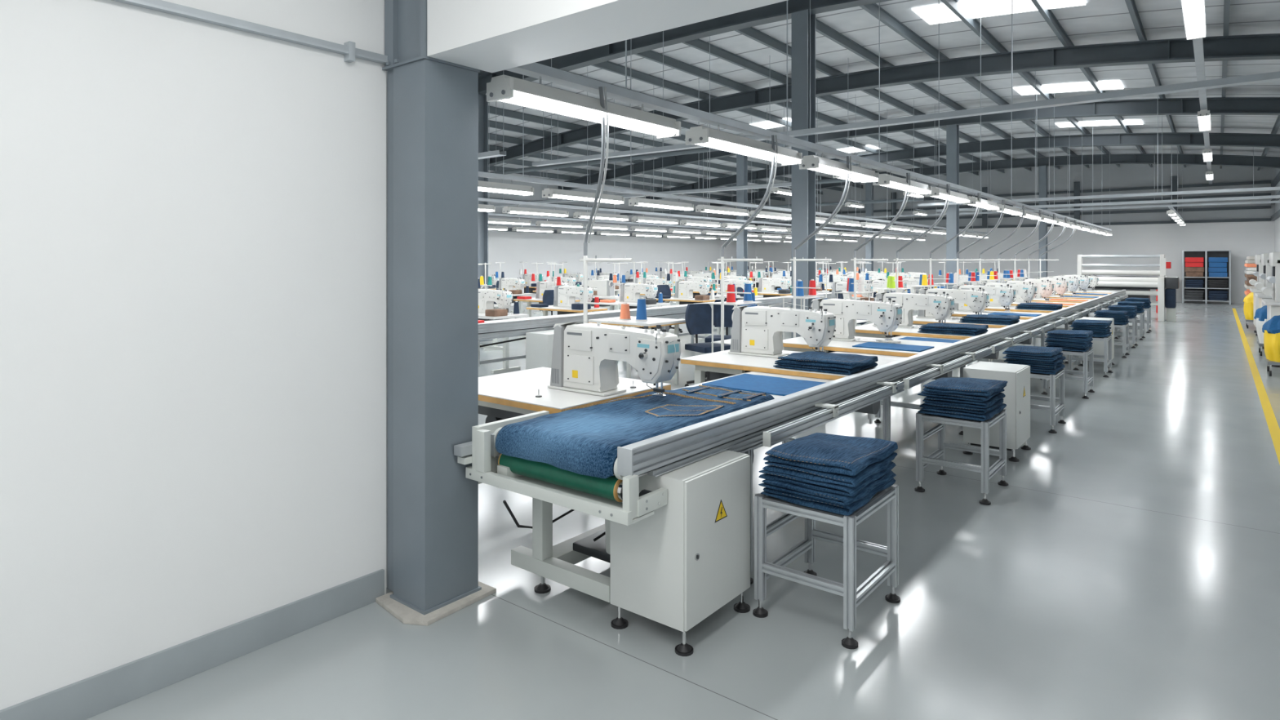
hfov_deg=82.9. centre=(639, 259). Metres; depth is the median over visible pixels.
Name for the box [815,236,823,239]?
lamp
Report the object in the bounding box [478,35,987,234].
rail
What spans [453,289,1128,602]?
conveyor line
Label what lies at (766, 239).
lamp
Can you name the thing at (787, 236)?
lamp
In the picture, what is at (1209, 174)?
lamp
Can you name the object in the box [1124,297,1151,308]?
jeans
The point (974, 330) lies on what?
jeans
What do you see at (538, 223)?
lamp
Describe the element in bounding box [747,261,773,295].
workstation
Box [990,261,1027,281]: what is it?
workstation
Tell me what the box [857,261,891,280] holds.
workstation
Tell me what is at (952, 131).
steel column
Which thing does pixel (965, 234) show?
lamp
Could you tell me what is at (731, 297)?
rack
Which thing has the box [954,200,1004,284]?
pole
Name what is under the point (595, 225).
lamp
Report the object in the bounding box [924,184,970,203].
lamp
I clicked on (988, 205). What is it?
lamp
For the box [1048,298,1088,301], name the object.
fabric panel
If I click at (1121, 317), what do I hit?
jeans
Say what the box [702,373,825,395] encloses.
fabric panel
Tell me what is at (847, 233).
lamp
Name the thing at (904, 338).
fabric panel
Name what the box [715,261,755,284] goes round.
workstation
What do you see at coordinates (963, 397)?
jeans
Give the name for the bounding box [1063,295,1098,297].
fabric panel
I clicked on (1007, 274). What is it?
rack
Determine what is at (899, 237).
lamp
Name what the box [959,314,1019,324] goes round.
jeans
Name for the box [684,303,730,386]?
office chair
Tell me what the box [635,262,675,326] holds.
workstation
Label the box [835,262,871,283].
workstation
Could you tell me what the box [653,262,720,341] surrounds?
workstation
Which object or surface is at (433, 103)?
steel column
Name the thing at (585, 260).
pole
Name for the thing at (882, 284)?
workstation
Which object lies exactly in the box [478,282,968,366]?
conveyor line
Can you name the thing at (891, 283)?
rack
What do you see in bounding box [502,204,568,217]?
lamp
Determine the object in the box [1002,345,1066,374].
jeans
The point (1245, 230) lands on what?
wall
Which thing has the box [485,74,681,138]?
lamp
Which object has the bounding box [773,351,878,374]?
jeans
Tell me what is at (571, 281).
workstation
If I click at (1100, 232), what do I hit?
lamp
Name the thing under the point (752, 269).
workstation
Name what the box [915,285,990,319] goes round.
sewing machine
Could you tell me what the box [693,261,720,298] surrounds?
workstation
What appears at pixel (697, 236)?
lamp
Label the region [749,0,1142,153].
skylight panels
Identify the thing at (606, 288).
workstation
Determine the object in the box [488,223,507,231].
lamp
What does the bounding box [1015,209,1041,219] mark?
lamp
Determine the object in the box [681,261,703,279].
workstation
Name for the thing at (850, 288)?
rack
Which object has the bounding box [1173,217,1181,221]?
lamp
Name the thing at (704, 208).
lamp
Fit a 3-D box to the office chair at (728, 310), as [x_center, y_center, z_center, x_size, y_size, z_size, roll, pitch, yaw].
[1.175,1.079,9.946,0.564,1.039,0.597,0,0,16]
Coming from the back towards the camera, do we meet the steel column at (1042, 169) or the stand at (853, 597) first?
the steel column at (1042, 169)
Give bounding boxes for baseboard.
[0,568,384,719]
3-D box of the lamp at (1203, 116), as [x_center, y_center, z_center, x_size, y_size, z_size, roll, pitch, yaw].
[10.996,-2.735,14.126,0.190,0.170,2.012,0,0,39]
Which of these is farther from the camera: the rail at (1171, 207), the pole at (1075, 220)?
the rail at (1171, 207)
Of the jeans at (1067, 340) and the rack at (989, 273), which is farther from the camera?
the rack at (989, 273)
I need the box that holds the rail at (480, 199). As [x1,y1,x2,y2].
[478,66,926,236]
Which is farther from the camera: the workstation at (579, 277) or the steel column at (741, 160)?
the workstation at (579, 277)
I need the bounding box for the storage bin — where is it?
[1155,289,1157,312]
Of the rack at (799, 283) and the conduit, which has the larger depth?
the rack at (799, 283)
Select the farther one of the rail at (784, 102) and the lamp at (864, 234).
the lamp at (864, 234)
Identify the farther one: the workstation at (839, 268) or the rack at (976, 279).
the workstation at (839, 268)
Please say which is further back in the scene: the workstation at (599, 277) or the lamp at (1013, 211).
the workstation at (599, 277)
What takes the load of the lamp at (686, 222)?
hanging from the rail at (480, 199)
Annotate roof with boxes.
[478,0,1279,206]
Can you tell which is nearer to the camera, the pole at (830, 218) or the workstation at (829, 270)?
the pole at (830, 218)
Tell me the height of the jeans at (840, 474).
0.219 m
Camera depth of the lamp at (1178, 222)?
24.26 m
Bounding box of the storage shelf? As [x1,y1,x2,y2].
[1182,250,1231,304]
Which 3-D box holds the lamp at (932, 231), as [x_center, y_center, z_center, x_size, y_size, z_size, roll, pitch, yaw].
[9.074,-0.885,22.145,0.190,0.170,1.462,0,0,39]
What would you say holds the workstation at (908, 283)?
on the floor
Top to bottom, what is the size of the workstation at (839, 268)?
1.550 m
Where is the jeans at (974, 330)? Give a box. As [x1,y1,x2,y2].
[917,322,988,336]
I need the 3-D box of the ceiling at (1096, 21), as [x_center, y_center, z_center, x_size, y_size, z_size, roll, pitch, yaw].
[4.433,-3.524,19.929,21.100,0.971,32.700,0,0,39]
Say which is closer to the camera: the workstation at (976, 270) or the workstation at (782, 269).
the workstation at (976, 270)
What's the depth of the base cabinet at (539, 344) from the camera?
8.79 m
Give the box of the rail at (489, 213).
[488,102,858,238]
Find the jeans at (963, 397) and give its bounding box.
[917,377,1007,421]
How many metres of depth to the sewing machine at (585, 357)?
4.08 m
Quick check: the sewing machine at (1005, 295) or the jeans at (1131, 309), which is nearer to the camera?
the sewing machine at (1005, 295)
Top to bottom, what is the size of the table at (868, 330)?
0.840 m
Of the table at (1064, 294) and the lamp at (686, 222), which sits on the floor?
the table at (1064, 294)
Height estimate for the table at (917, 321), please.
0.840 m
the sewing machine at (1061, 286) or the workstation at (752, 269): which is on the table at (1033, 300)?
the sewing machine at (1061, 286)
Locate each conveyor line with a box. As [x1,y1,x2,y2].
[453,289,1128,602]
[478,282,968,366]
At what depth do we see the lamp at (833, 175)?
13.91 m
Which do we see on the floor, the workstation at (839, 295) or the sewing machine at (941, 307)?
the workstation at (839, 295)
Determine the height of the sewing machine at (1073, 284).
0.429 m
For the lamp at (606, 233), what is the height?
0.170 m
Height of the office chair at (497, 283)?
1.039 m
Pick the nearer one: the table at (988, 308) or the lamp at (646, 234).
the table at (988, 308)
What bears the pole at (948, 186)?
on the floor
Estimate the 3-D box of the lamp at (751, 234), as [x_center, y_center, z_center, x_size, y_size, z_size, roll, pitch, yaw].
[3.526,-0.885,24.328,0.190,0.170,1.462,0,0,39]
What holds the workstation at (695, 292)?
on the floor
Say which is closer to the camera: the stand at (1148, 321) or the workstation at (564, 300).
the workstation at (564, 300)
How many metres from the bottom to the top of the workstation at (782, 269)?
1.550 m
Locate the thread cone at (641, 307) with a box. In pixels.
[635,297,647,320]
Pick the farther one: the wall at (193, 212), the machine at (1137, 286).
the machine at (1137, 286)
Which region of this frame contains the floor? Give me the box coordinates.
[84,289,1279,719]
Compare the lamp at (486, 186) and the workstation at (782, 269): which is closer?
the lamp at (486, 186)
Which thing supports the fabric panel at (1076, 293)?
on the table at (1064, 294)
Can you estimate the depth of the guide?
4.03 m
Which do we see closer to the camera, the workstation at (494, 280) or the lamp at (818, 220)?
the lamp at (818, 220)
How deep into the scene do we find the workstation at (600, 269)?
24.82 m
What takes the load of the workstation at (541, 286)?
on the floor
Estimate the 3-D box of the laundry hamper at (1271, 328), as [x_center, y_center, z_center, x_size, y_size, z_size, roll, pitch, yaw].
[8.988,1.171,10.091,0.504,0.848,0.805,0,0,39]
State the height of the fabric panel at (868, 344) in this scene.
0.011 m
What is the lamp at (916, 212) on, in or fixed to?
hanging from the rail
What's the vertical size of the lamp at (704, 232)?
0.170 m
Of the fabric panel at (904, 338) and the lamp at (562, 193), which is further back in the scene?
the lamp at (562, 193)
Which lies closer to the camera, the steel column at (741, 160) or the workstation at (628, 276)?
the steel column at (741, 160)
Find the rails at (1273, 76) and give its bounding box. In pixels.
[478,0,1279,223]
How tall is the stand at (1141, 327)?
0.539 m
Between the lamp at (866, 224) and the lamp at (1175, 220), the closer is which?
the lamp at (866, 224)
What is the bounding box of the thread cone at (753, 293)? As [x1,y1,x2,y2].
[746,292,755,306]
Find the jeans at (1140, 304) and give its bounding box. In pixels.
[1116,301,1144,312]
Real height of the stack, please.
1.709 m
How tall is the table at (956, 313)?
0.840 m
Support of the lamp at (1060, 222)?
hanging from the rail at (548, 73)
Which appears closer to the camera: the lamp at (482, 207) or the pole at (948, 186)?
the pole at (948, 186)
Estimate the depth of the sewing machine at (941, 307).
8.05 m
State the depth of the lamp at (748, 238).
30.22 m
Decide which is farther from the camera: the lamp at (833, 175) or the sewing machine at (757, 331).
the lamp at (833, 175)
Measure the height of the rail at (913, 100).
2.200 m
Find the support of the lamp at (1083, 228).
hanging from the rail at (548, 73)
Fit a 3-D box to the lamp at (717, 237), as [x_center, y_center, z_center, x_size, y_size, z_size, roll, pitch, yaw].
[3.516,-0.885,28.810,0.190,0.170,1.462,0,0,39]
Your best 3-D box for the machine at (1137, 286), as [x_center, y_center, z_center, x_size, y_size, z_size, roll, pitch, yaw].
[13.362,0.725,19.912,2.330,1.750,1.400,0,0,39]
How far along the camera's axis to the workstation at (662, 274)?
27.65 m
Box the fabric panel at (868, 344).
[852,342,933,351]
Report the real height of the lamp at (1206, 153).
0.170 m
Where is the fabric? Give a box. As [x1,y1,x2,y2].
[495,384,774,478]
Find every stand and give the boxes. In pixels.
[752,484,900,648]
[914,408,1008,505]
[1030,368,1066,433]
[1040,347,1094,399]
[1068,334,1112,377]
[1114,311,1145,340]
[1114,316,1137,347]
[1114,322,1129,358]
[1128,306,1151,333]
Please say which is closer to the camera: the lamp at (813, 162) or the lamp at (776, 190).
the lamp at (813, 162)
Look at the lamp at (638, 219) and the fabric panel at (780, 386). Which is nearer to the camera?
the fabric panel at (780, 386)
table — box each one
[478,367,671,484]
[588,315,685,384]
[680,349,897,384]
[716,327,720,334]
[782,336,951,356]
[854,323,996,339]
[912,315,1025,328]
[951,310,1047,319]
[984,305,1063,312]
[1010,301,1079,307]
[1031,297,1089,302]
[1041,295,1100,299]
[1055,293,1108,296]
[1066,290,1115,293]
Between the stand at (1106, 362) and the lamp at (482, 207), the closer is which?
the stand at (1106, 362)
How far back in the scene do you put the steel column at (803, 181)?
10.00 m
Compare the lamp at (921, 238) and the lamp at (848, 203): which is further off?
the lamp at (921, 238)
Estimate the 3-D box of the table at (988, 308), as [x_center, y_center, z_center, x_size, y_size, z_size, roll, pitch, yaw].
[6.006,1.180,11.632,1.380,0.840,0.940,0,0,39]
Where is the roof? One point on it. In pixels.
(1251, 46)
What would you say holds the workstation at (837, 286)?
on the floor
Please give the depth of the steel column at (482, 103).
14.46 m
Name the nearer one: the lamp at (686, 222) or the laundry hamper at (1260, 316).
the laundry hamper at (1260, 316)
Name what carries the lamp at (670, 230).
hanging from the rail at (489, 213)
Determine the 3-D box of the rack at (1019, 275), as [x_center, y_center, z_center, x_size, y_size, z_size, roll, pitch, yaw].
[10.306,0.925,19.598,0.340,1.350,0.560,0,0,39]
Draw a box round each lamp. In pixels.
[478,180,534,195]
[478,204,495,212]
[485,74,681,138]
[488,217,531,225]
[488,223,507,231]
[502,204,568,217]
[511,225,554,232]
[535,220,583,227]
[542,186,625,204]
[556,227,594,234]
[573,209,628,221]
[586,223,628,230]
[596,230,630,235]
[628,195,693,210]
[630,224,666,231]
[631,216,679,224]
[631,231,662,236]
[662,234,690,238]
[668,227,701,233]
[680,217,720,226]
[684,124,802,165]
[691,234,716,239]
[695,202,749,216]
[702,230,731,235]
[716,236,736,239]
[720,221,756,229]
[731,231,758,236]
[747,237,760,240]
[748,208,791,220]
[756,223,787,231]
[758,232,782,237]
[760,237,780,241]
[770,187,791,195]
[780,238,791,242]
[781,233,791,238]
[798,152,879,182]
[815,217,830,223]
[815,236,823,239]
[817,229,838,235]
[823,235,840,240]
[828,217,861,226]
[832,174,861,182]
[838,230,860,236]
[840,237,857,241]
[844,201,864,208]
[858,220,886,228]
[858,231,879,237]
[872,171,931,195]
[879,234,896,238]
[886,224,910,231]
[893,234,911,239]
[902,191,924,198]
[908,226,929,232]
[910,236,925,240]
[912,209,927,215]
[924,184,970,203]
[927,228,946,234]
[962,194,999,209]
[962,231,976,237]
[976,233,988,238]
[991,201,1022,215]
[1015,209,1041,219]
[1034,212,1057,222]
[1049,216,1069,226]
[1062,221,1080,228]
[1075,224,1090,231]
[1088,225,1098,232]
[1096,227,1106,234]
[1103,231,1111,235]
[1166,208,1176,216]
[1169,213,1179,218]
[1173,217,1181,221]
[1175,219,1183,223]
[1181,0,1206,39]
[1197,109,1210,131]
[1202,148,1212,161]
[1205,170,1213,180]
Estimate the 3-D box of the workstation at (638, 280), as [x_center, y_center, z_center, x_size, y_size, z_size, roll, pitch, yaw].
[0.067,0.825,21.466,1.284,1.550,0.660,0,0,39]
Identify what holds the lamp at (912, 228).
hanging from the rail at (486, 175)
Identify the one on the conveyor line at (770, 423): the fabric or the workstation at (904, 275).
the fabric
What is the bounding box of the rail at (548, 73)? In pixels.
[504,0,1111,231]
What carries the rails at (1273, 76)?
hanging from the roof
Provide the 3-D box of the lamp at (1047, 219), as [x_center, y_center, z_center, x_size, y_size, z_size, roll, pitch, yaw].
[8.467,-0.885,15.124,0.190,0.170,1.462,0,0,39]
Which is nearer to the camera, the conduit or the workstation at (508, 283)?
the conduit
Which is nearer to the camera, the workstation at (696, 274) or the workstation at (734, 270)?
the workstation at (696, 274)
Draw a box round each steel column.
[375,0,496,625]
[478,92,493,342]
[736,153,747,279]
[791,9,815,337]
[865,182,873,271]
[946,124,959,288]
[1039,165,1047,278]
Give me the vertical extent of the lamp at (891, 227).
0.170 m
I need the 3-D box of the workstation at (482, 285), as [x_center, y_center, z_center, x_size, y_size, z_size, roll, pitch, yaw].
[-2.963,0.825,13.257,1.284,1.550,0.660,0,0,39]
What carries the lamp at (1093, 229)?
hanging from the rail at (548, 73)
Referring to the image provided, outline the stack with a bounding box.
[1244,256,1257,296]
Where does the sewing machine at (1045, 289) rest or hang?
on the table at (1015, 304)
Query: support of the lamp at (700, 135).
hanging from the rail at (548, 73)
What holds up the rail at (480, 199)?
hanging from the ceiling at (1096, 21)
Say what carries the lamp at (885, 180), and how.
hanging from the rail at (548, 73)
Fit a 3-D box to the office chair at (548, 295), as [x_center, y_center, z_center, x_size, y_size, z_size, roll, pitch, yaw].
[-1.491,1.079,13.364,0.564,1.039,0.597,0,0,-30]
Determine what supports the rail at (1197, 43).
hanging from the ceiling at (1096, 21)
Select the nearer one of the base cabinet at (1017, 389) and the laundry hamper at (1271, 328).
the base cabinet at (1017, 389)
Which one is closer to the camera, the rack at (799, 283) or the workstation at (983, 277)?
the rack at (799, 283)
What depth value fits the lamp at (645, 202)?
11.06 m
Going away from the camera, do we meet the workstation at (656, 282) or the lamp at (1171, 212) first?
the workstation at (656, 282)
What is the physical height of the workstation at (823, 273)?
1.550 m
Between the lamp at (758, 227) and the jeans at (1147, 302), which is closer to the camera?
the jeans at (1147, 302)
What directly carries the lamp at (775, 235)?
hanging from the rail at (489, 213)
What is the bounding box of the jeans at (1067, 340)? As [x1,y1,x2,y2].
[1044,329,1093,351]
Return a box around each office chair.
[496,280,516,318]
[542,289,554,315]
[656,284,682,333]
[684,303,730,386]
[704,299,740,377]
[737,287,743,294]
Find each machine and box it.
[547,319,680,397]
[728,302,835,357]
[810,295,902,343]
[872,289,955,328]
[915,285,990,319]
[951,282,1017,313]
[978,280,1038,306]
[1001,278,1055,302]
[1019,276,1069,298]
[1035,275,1081,296]
[1048,274,1091,293]
[1058,273,1099,291]
[1076,254,1178,321]
[1248,254,1263,336]
[1253,253,1272,349]
[1261,252,1279,367]
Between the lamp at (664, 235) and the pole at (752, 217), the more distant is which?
the lamp at (664, 235)
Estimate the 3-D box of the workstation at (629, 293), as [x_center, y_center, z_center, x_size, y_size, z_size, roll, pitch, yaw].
[-0.155,0.825,13.483,1.284,1.550,0.660,0,0,39]
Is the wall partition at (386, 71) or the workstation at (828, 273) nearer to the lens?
the wall partition at (386, 71)
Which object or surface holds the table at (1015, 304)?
on the floor
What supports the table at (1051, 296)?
on the floor
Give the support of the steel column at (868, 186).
on the floor
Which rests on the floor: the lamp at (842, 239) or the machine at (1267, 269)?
the machine at (1267, 269)
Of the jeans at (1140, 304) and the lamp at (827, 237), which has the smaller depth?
the jeans at (1140, 304)
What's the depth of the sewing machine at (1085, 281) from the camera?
16.41 m
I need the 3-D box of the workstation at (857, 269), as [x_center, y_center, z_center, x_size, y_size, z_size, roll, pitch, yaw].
[8.996,0.825,28.341,1.284,1.550,0.660,0,0,39]
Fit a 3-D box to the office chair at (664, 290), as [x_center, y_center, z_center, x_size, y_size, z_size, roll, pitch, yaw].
[0.687,1.079,16.105,0.564,1.039,0.597,0,0,-42]
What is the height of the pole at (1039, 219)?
2.582 m
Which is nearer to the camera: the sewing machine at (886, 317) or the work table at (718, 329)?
the sewing machine at (886, 317)
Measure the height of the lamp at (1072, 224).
0.170 m
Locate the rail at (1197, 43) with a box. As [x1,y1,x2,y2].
[1192,37,1212,184]
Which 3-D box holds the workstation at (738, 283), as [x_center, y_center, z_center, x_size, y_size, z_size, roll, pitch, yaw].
[2.026,0.825,16.221,1.284,1.550,0.660,0,0,39]
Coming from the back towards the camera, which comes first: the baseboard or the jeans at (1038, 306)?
the jeans at (1038, 306)
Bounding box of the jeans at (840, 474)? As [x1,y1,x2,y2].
[758,432,897,515]
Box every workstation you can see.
[478,263,528,373]
[480,262,513,351]
[488,274,498,289]
[494,262,534,318]
[511,261,546,313]
[513,262,580,337]
[526,262,607,315]
[533,262,579,292]
[559,261,583,302]
[575,262,622,326]
[591,262,621,310]
[594,267,621,306]
[599,262,670,310]
[621,267,648,296]
[630,262,658,306]
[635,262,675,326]
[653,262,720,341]
[655,261,677,302]
[662,261,692,306]
[670,262,719,319]
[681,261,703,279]
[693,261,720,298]
[705,261,728,298]
[706,262,763,328]
[710,262,754,297]
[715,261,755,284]
[727,261,748,272]
[742,262,791,307]
[747,261,772,288]
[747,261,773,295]
[765,265,786,287]
[768,261,790,274]
[772,272,791,292]
[774,262,829,307]
[815,261,827,277]
[815,261,831,275]
[815,262,848,293]
[815,262,877,326]
[818,267,848,287]
[825,261,848,272]
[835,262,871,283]
[835,290,866,324]
[838,261,866,283]
[852,262,910,325]
[856,261,884,280]
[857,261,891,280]
[877,261,911,280]
[886,262,936,315]
[895,261,928,278]
[937,262,979,288]
[959,261,998,285]
[975,268,1013,283]
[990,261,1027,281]
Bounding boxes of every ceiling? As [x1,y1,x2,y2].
[488,0,1279,204]
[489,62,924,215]
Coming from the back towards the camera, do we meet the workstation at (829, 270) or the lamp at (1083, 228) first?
the workstation at (829, 270)
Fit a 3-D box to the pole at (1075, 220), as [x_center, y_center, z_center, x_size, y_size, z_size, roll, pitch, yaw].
[10.623,0.309,18.375,0.332,2.582,1.199,0,0,-19]
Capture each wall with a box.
[0,0,386,710]
[488,171,757,305]
[755,164,1274,303]
[1271,168,1279,252]
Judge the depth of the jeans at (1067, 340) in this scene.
8.51 m
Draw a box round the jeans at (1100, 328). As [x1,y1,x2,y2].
[1069,319,1112,337]
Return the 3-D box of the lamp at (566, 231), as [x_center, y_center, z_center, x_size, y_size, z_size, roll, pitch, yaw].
[-1.936,-0.885,21.966,0.190,0.170,1.462,0,0,39]
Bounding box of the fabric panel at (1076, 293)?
[1075,293,1107,294]
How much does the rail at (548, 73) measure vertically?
2.842 m
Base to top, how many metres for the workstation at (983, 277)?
1.550 m
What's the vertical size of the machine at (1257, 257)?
1.720 m
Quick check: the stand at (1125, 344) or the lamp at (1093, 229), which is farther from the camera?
the lamp at (1093, 229)
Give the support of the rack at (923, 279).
on the floor
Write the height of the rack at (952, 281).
1.350 m
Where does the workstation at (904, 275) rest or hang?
on the floor
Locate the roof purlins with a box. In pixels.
[478,0,1279,204]
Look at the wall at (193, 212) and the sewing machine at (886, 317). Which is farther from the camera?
the sewing machine at (886, 317)
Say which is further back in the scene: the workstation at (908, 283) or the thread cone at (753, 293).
the workstation at (908, 283)
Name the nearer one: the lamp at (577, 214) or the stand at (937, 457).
the stand at (937, 457)
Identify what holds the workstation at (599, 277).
on the floor
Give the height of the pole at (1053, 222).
2.582 m
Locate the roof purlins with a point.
(873, 9)
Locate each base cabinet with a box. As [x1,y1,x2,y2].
[525,329,554,369]
[610,449,750,656]
[962,360,1031,462]
[1078,316,1114,368]
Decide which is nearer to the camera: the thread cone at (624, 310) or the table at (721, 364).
the table at (721, 364)
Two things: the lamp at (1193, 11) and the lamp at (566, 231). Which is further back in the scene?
the lamp at (566, 231)
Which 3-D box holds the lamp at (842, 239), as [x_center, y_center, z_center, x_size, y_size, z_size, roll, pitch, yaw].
[8.977,-0.885,31.172,0.190,0.170,1.462,0,0,39]
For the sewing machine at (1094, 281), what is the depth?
17.54 m
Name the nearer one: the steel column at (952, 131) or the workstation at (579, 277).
the steel column at (952, 131)
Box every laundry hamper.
[1243,292,1253,328]
[1253,305,1266,355]
[1262,315,1279,376]
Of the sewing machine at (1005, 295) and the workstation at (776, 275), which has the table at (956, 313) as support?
the sewing machine at (1005, 295)
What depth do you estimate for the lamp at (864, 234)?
24.97 m
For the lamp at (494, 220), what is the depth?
16.15 m
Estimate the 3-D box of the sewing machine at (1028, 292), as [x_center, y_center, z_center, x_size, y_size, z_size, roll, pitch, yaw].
[5.972,0.543,11.776,0.890,0.429,0.230,0,0,39]
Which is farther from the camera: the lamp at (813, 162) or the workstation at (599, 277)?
the workstation at (599, 277)
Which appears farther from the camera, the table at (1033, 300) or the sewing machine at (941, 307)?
the table at (1033, 300)
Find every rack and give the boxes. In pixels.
[708,282,761,352]
[780,279,824,350]
[834,276,871,324]
[876,275,909,293]
[910,273,939,315]
[937,272,964,288]
[960,271,983,285]
[981,270,1000,282]
[997,270,1017,280]
[1013,269,1030,280]
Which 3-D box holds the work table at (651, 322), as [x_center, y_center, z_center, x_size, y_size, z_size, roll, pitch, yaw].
[-0.027,1.185,9.355,1.000,0.830,0.800,0,0,39]
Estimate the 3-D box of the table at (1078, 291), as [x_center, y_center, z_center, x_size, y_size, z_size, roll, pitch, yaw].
[10.772,1.180,17.616,1.380,0.840,0.940,0,0,39]
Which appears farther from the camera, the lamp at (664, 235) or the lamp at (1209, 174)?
the lamp at (664, 235)
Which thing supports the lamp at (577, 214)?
hanging from the rail at (480, 199)
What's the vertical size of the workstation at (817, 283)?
1.550 m
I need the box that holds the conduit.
[111,0,388,64]
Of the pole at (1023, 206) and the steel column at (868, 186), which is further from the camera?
the steel column at (868, 186)
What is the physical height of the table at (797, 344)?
0.840 m
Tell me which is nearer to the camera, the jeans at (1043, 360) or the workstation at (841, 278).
the jeans at (1043, 360)
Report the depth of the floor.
3.28 m
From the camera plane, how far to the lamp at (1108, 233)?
23.44 m
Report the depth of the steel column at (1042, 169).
26.47 m
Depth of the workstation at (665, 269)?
22.95 m
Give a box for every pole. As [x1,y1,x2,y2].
[578,86,633,323]
[717,134,777,351]
[790,155,851,337]
[850,173,910,326]
[893,183,950,292]
[927,192,981,288]
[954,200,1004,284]
[977,204,1025,283]
[998,209,1041,283]
[1012,213,1055,280]
[1026,217,1066,278]
[1038,219,1076,276]
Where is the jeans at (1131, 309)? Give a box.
[1107,305,1137,318]
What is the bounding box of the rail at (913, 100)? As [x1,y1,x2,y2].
[913,99,914,181]
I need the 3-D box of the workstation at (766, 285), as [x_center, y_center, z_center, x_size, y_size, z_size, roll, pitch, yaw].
[3.116,0.825,17.590,1.284,1.550,0.660,0,0,39]
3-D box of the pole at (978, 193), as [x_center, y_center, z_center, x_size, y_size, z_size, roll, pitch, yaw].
[4.890,0.309,11.179,0.332,2.582,1.199,0,0,-19]
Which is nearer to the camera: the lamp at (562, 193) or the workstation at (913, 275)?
the lamp at (562, 193)
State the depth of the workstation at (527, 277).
22.05 m
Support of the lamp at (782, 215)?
hanging from the rail at (486, 175)
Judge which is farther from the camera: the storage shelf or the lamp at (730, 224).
the storage shelf
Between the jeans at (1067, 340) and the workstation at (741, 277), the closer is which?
the jeans at (1067, 340)
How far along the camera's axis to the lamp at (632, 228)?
20.08 m
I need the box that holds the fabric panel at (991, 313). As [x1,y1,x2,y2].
[987,312,1041,316]
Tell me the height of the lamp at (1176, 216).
0.170 m
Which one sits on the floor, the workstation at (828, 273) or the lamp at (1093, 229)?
the workstation at (828, 273)
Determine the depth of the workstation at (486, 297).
10.51 m
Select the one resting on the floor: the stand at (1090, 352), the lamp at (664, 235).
the stand at (1090, 352)
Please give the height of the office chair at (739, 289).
1.039 m
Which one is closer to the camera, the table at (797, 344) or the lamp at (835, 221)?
the table at (797, 344)
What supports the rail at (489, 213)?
hanging from the ceiling at (1096, 21)
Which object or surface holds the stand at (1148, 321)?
on the floor
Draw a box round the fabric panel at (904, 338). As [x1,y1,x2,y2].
[897,337,959,342]
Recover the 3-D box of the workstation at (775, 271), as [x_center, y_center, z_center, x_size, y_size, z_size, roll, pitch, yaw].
[5.519,0.825,28.310,1.284,1.550,0.660,0,0,39]
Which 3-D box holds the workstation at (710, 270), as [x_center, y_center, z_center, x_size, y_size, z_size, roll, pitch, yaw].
[3.145,0.825,30.305,1.284,1.550,0.660,0,0,39]
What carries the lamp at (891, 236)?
hanging from the rail at (480, 199)
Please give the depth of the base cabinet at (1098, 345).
10.85 m
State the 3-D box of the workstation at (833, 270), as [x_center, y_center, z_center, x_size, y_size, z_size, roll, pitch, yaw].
[8.790,0.825,32.416,1.284,1.550,0.660,0,0,39]
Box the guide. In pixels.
[535,381,635,397]
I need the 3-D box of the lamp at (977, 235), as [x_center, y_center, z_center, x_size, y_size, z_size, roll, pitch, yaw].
[12.345,-0.885,26.251,0.190,0.170,1.462,0,0,39]
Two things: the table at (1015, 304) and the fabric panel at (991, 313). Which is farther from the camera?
the table at (1015, 304)
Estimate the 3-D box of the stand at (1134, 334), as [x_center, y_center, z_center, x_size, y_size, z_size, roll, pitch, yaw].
[8.979,1.331,13.527,0.486,0.539,0.578,0,0,39]
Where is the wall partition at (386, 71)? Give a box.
[386,71,387,587]
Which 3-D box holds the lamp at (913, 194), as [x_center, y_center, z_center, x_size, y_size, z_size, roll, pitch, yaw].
[6.678,-1.635,17.693,0.190,0.170,1.012,0,0,39]
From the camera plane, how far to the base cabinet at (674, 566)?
3.05 m
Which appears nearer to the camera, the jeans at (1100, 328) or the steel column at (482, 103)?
the jeans at (1100, 328)
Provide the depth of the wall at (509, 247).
29.33 m
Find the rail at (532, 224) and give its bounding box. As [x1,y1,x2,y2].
[488,222,791,239]
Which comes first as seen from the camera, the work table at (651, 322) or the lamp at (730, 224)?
the work table at (651, 322)
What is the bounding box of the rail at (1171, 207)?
[1168,164,1184,222]
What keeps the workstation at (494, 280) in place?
on the floor
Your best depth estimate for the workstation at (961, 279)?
20.24 m
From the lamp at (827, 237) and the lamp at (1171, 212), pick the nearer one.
the lamp at (1171, 212)
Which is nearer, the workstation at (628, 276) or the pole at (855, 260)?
the pole at (855, 260)
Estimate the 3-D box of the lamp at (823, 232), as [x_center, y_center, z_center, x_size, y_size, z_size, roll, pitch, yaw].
[5.794,-0.885,22.521,0.190,0.170,1.462,0,0,39]
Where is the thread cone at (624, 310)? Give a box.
[619,302,631,319]
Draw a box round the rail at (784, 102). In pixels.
[783,102,791,188]
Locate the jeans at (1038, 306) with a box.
[1015,302,1062,310]
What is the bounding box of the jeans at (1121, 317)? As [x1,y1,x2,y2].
[1093,310,1129,324]
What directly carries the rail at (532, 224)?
hanging from the ceiling at (1096, 21)
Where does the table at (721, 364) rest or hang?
on the floor
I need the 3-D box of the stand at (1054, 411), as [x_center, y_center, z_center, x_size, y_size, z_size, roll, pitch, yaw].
[3.820,1.331,7.051,0.486,0.539,0.578,0,0,39]
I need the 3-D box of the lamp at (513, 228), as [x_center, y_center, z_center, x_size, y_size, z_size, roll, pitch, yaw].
[-3.026,-0.885,20.597,0.190,0.170,1.462,0,0,39]
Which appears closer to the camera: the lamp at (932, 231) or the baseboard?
the baseboard
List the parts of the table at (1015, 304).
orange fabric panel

